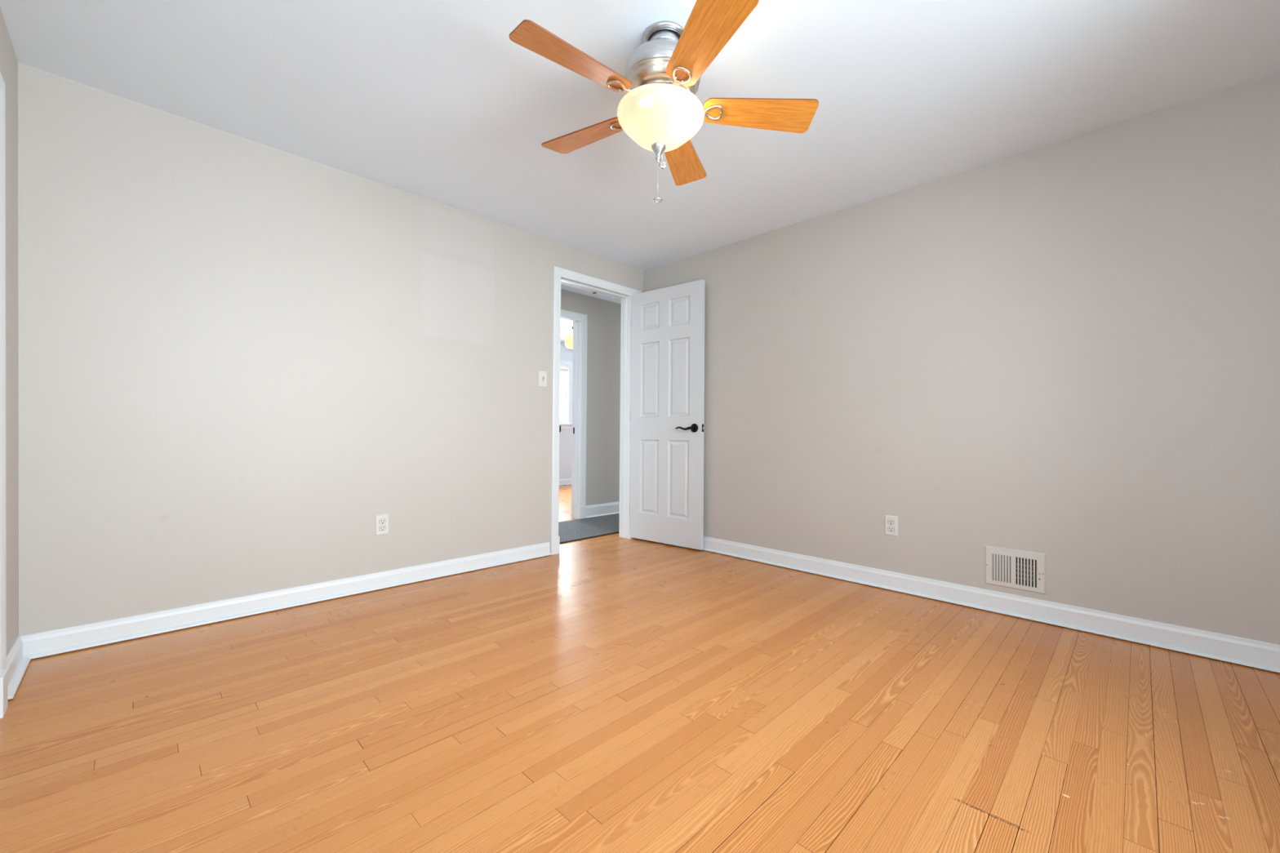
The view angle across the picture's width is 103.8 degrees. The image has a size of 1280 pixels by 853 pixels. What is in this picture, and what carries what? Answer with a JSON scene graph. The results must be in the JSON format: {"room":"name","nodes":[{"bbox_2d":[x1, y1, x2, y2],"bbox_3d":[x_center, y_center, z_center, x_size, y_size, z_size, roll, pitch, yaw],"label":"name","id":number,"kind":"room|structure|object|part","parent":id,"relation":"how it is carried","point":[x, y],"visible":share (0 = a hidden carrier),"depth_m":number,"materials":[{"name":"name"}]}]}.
{"room":"empty bedroom","nodes":[
{"label":"empty bedroom","id":0,"kind":"room"},
{"bbox_2d":[0,7,18,655],"bbox_3d":[-1.044,-0.322,0.507,3.880,2.420,0.159,0,-1,45],"label":"wall","id":1,"kind":"structure","parent":0,"point":[8,60],"depth_m":1.82,"materials":[{"name":"paint"}]},
{"bbox_2d":[0,71,8,718],"bbox_3d":[-1.471,-0.109,0.953,1.737,1.998,0.180,0,-1,45],"label":"trim","id":2,"kind":"structure","parent":1,"relation":"attached to","point":[3,672],"depth_m":1.59,"materials":[{"name":"paint"}]},
{"bbox_2d":[5,636,31,699],"bbox_3d":[-2.200,0.842,1.767,0.395,0.094,0.034,0,-1,45],"label":"baseboard","id":3,"kind":"structure","parent":1,"relation":"attached to","point":[17,664],"depth_m":1.77,"materials":[{"name":"paint"}]},
{"bbox_3d":[-2.196,0.882,1.771,0.395,0.013,0.020,0,-1,45],"label":"shoe moulding","id":4,"kind":"part","parent":3,"relation":"part of","materials":[{"name":"paint"}]},
{"bbox_2d":[17,62,643,635],"bbox_3d":[-0.665,-0.278,3.723,0.120,2.420,5.220,0,-1,45],"label":"wall","id":5,"kind":"structure","parent":0,"point":[237,355],"depth_m":2.41,"materials":[{"name":"paint"}]},
{"bbox_2d":[18,542,551,658],"bbox_3d":[-1.513,0.863,2.759,0.029,0.088,2.450,0,-1,45],"label":"baseboard","id":6,"kind":"structure","parent":5,"relation":"attached to","point":[37,645],"depth_m":2.40,"materials":[{"name":"paint"}]},
{"bbox_2d":[375,514,388,535],"bbox_3d":[-1.455,0.555,2.833,0.009,0.114,0.070,0,-1,45],"label":"power outlet","id":7,"kind":"object","parent":5,"relation":"attached to","point":[381,521],"visible":1,"depth_m":2.83,"materials":[{"name":"white plastic"}]},
{"bbox_2d":[378,525,386,531],"bbox_3d":[-1.454,0.575,2.832,0.001,0.027,0.037,0,-1,45],"label":"receptacle","id":8,"kind":"object","parent":7,"relation":"attached to","point":[381,528],"depth_m":2.83,"materials":[{"name":"white plastic"}]},
{"bbox_2d":[378,519,386,524],"bbox_3d":[-1.454,0.536,2.832,0.001,0.027,0.037,0,-1,45],"label":"receptacle","id":9,"kind":"object","parent":7,"relation":"attached to","point":[380,521],"depth_m":2.83,"materials":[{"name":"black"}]},
{"bbox_2d":[538,370,546,386],"bbox_3d":[-0.690,-0.343,3.597,0.022,0.114,0.070,0,-1,45],"label":"light switch","id":10,"kind":"object","parent":5,"relation":"attached to","point":[542,374],"visible":1,"depth_m":3.60,"materials":[{"name":"white plastic"}]},
{"bbox_2d":[550,266,641,555],"bbox_3d":[-0.359,-0.115,4.016,0.141,2.106,0.918,0,-1,45],"label":"trim","id":11,"kind":"structure","parent":5,"relation":"attached to","point":[560,274],"depth_m":4.02,"materials":[{"name":"paint"}]},
{"bbox_2d":[629,279,705,550],"bbox_3d":[0.186,-0.092,3.987,0.724,2.037,0.116,0,-1,39],"label":"door","id":12,"kind":"structure","parent":11,"relation":"attached to","point":[666,505],"depth_m":3.97,"materials":[{"name":"paint"}]},
{"bbox_3d":[0.340,0.014,3.821,0.150,0.028,0.057,0,-1,39],"label":"lever handle","id":13,"kind":"part","parent":12,"relation":"part of","materials":[{"name":"black metal"}]},
{"bbox_2d":[559,342,573,485],"bbox_3d":[-1.968,-0.276,7.857,0.120,2.500,4.800,0,-1,45],"label":"wall","id":14,"kind":"structure","parent":0,"point":[566,353],"depth_m":8.49,"materials":[{"name":"paint"}]},
{"bbox_2d":[559,478,571,485],"bbox_3d":[-1.925,0.917,7.789,0.029,0.102,4.600,0,-1,45],"label":"baseboard","id":15,"kind":"structure","parent":14,"relation":"attached to","point":[565,481],"depth_m":8.46,"materials":[{"name":"paint"}]},
{"bbox_2d":[560,360,573,428],"bbox_3d":[-1.802,-0.550,7.972,0.135,1.155,1.800,0,-1,45],"label":"window","id":16,"kind":"structure","parent":14,"relation":"in","point":[563,424],"depth_m":8.53,"materials":[{"name":"paint"}]},
{"bbox_3d":[-1.538,-0.544,8.291,0.050,0.985,0.765,0,-1,45],"label":"sash","id":17,"kind":"part","parent":16,"relation":"part of","materials":[{"name":"paint"}]},
{"bbox_2d":[560,364,568,372],"bbox_3d":[-1.784,-0.988,7.963,0.050,0.104,1.574,0,-1,45],"label":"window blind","id":18,"kind":"object","parent":16,"relation":"attached to","point":[562,366],"visible":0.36,"depth_m":8.44,"materials":[{"name":"white plastic"}]},
{"bbox_3d":[-1.784,-1.019,7.964,0.050,0.042,1.574,0,-1,45],"label":"head rail","id":19,"kind":"part","parent":18,"relation":"part of","materials":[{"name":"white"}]},
{"bbox_3d":[-1.785,-0.047,7.944,0.075,0.022,1.800,0,-1,45],"label":"sill","id":20,"kind":"part","parent":16,"relation":"part of","materials":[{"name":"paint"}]},
{"bbox_2d":[560,319,573,342],"bbox_3d":[-1.006,-1.490,6.923,2.810,0.100,4.800,0,-1,45],"label":"ceiling","id":21,"kind":"structure","parent":0,"point":[566,326],"depth_m":7.35,"materials":[{"name":"paint"}]},
{"bbox_2d":[564,320,573,349],"bbox_3d":[-0.906,-1.248,6.803,0.228,0.386,0.228,0,-1,45],"label":"pendant lamp","id":22,"kind":"object","parent":21,"relation":"hanging from","point":[569,338],"visible":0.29,"depth_m":6.71,"materials":[{"name":"yellow glass"}]},
{"bbox_3d":[-0.907,-1.155,6.801,0.228,0.201,0.228,0,-1,45],"label":"lamp shade","id":23,"kind":"part","parent":22,"relation":"part of","materials":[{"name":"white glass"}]},
{"bbox_2d":[560,288,621,506],"bbox_3d":[-0.753,-0.301,5.095,0.120,2.500,3.400,0,-1,45],"label":"wall","id":24,"kind":"structure","parent":0,"point":[604,317],"depth_m":5.36,"materials":[{"name":"paint"}]},
{"bbox_2d":[560,309,587,519],"bbox_3d":[-0.955,-0.111,4.878,0.141,2.110,1.016,0,-1,45],"label":"trim","id":25,"kind":"structure","parent":24,"relation":"attached to","point":[580,320],"depth_m":5.16,"materials":[{"name":"paint"}]},
{"bbox_2d":[586,502,619,518],"bbox_3d":[-0.070,0.893,5.670,0.029,0.124,1.388,0,-1,45],"label":"baseboard","id":26,"kind":"structure","parent":24,"relation":"attached to","point":[595,510],"depth_m":5.34,"materials":[{"name":"paint"}]},
{"bbox_3d":[-0.066,0.949,5.664,0.016,0.013,1.388,0,-1,45],"label":"shoe moulding","id":27,"kind":"part","parent":26,"relation":"part of","materials":[{"name":"paint"}]},
{"bbox_2d":[0,484,1279,852],"bbox_3d":[-0.053,0.947,4.359,7.600,0.004,6.860,0,-1,45],"label":"floor","id":28,"kind":"structure","parent":0,"point":[629,695],"depth_m":1.51,"materials":[{"name":"brown wood"}]},
{"bbox_2d":[558,513,619,543],"bbox_3d":[-0.428,0.941,4.747,0.758,0.010,3.100,0,-1,45],"label":"carpet","id":29,"kind":"object","parent":28,"relation":"on","point":[575,530],"visible":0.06,"depth_m":4.62,"materials":[{"name":"grey carpet"}]},
{"bbox_2d":[0,0,1279,304],"bbox_3d":[0.354,-1.426,2.733,5.030,0.125,5.220,0,-1,45],"label":"ceiling","id":30,"kind":"structure","parent":0,"point":[435,100],"depth_m":2.02,"materials":[{"name":"paint"}]},
{"bbox_2d":[592,292,621,301],"bbox_3d":[-0.050,-1.353,5.115,0.605,0.014,0.612,0,-1,45],"label":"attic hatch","id":31,"kind":"object","parent":30,"relation":"attached to","point":[594,293],"visible":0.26,"depth_m":5.21,"materials":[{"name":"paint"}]},
{"bbox_2d":[509,0,818,202],"bbox_3d":[0.085,-1.089,1.747,1.064,0.577,1.015,1,-1,-19],"label":"ceiling fan","id":32,"kind":"object","parent":30,"relation":"hanging from","point":[660,110],"visible":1,"depth_m":1.68,"materials":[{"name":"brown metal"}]},
{"bbox_3d":[-0.203,-1.148,1.574,0.393,0.006,0.145,3,12,-37],"label":"blade","id":33,"kind":"part","parent":32,"relation":"part of","materials":[{"name":"brown wood"}]},
{"bbox_3d":[-0.207,-1.148,1.981,0.393,0.006,0.146,3,12,35],"label":"blade","id":34,"kind":"part","parent":32,"relation":"part of","materials":[{"name":"brown wood"}]},
{"bbox_3d":[0.071,-1.062,1.781,0.308,0.135,0.308,3,0,45],"label":"lamp shade","id":35,"kind":"part","parent":32,"relation":"part of","materials":[{"name":"white glass"}]},
{"bbox_3d":[0.178,-1.126,2.111,0.145,0.006,0.393,-10,-4,17],"label":"blade","id":36,"kind":"part","parent":32,"relation":"part of","materials":[{"name":"brown wood"}]},
{"bbox_3d":[0.185,-1.126,1.453,0.146,0.006,0.393,16,-4,-18],"label":"blade","id":37,"kind":"part","parent":32,"relation":"part of","materials":[{"name":"brown wood"}]},
{"bbox_3d":[0.420,-1.113,1.784,0.393,0.006,0.145,3,-12,-1],"label":"blade","id":38,"kind":"part","parent":32,"relation":"part of","materials":[{"name":"brown wood"}]},
{"bbox_2d":[643,72,1279,644],"bbox_3d":[1.437,-0.271,3.000,3.880,2.420,0.120,0,-1,45],"label":"wall","id":39,"kind":"structure","parent":0,"point":[1068,350],"depth_m":2.43,"materials":[{"name":"paint"}]},
{"bbox_2d":[884,515,897,536],"bbox_3d":[1.444,0.571,2.885,0.070,0.114,0.009,0,-1,45],"label":"power outlet","id":40,"kind":"object","parent":39,"relation":"attached to","point":[891,522],"visible":1,"depth_m":2.88,"materials":[{"name":"white plastic"}]},
{"bbox_2d":[887,526,894,531],"bbox_3d":[1.442,0.590,2.883,0.037,0.027,0.001,0,-1,45],"label":"receptacle","id":41,"kind":"object","parent":40,"relation":"attached to","point":[889,528],"depth_m":2.88,"materials":[{"name":"white plastic"}]},
{"bbox_2d":[887,520,894,524],"bbox_3d":[1.443,0.551,2.884,0.037,0.027,0.001,0,-1,45],"label":"receptacle","id":42,"kind":"object","parent":40,"relation":"attached to","point":[889,522],"depth_m":2.88,"materials":[{"name":"white plastic"}]},
{"bbox_2d":[702,536,1279,672],"bbox_3d":[1.305,0.883,3.002,3.678,0.098,0.029,0,-1,45],"label":"baseboard","id":43,"kind":"structure","parent":39,"relation":"attached to","point":[1233,649],"depth_m":2.40,"materials":[{"name":"paint"}]},
{"bbox_2d":[984,545,1046,594],"bbox_3d":[1.849,0.705,2.479,0.245,0.195,0.008,0,-1,45],"label":"air vent","id":44,"kind":"object","parent":39,"relation":"in","point":[1021,570],"visible":1,"depth_m":2.47,"materials":[{"name":"metal"}]}
]}

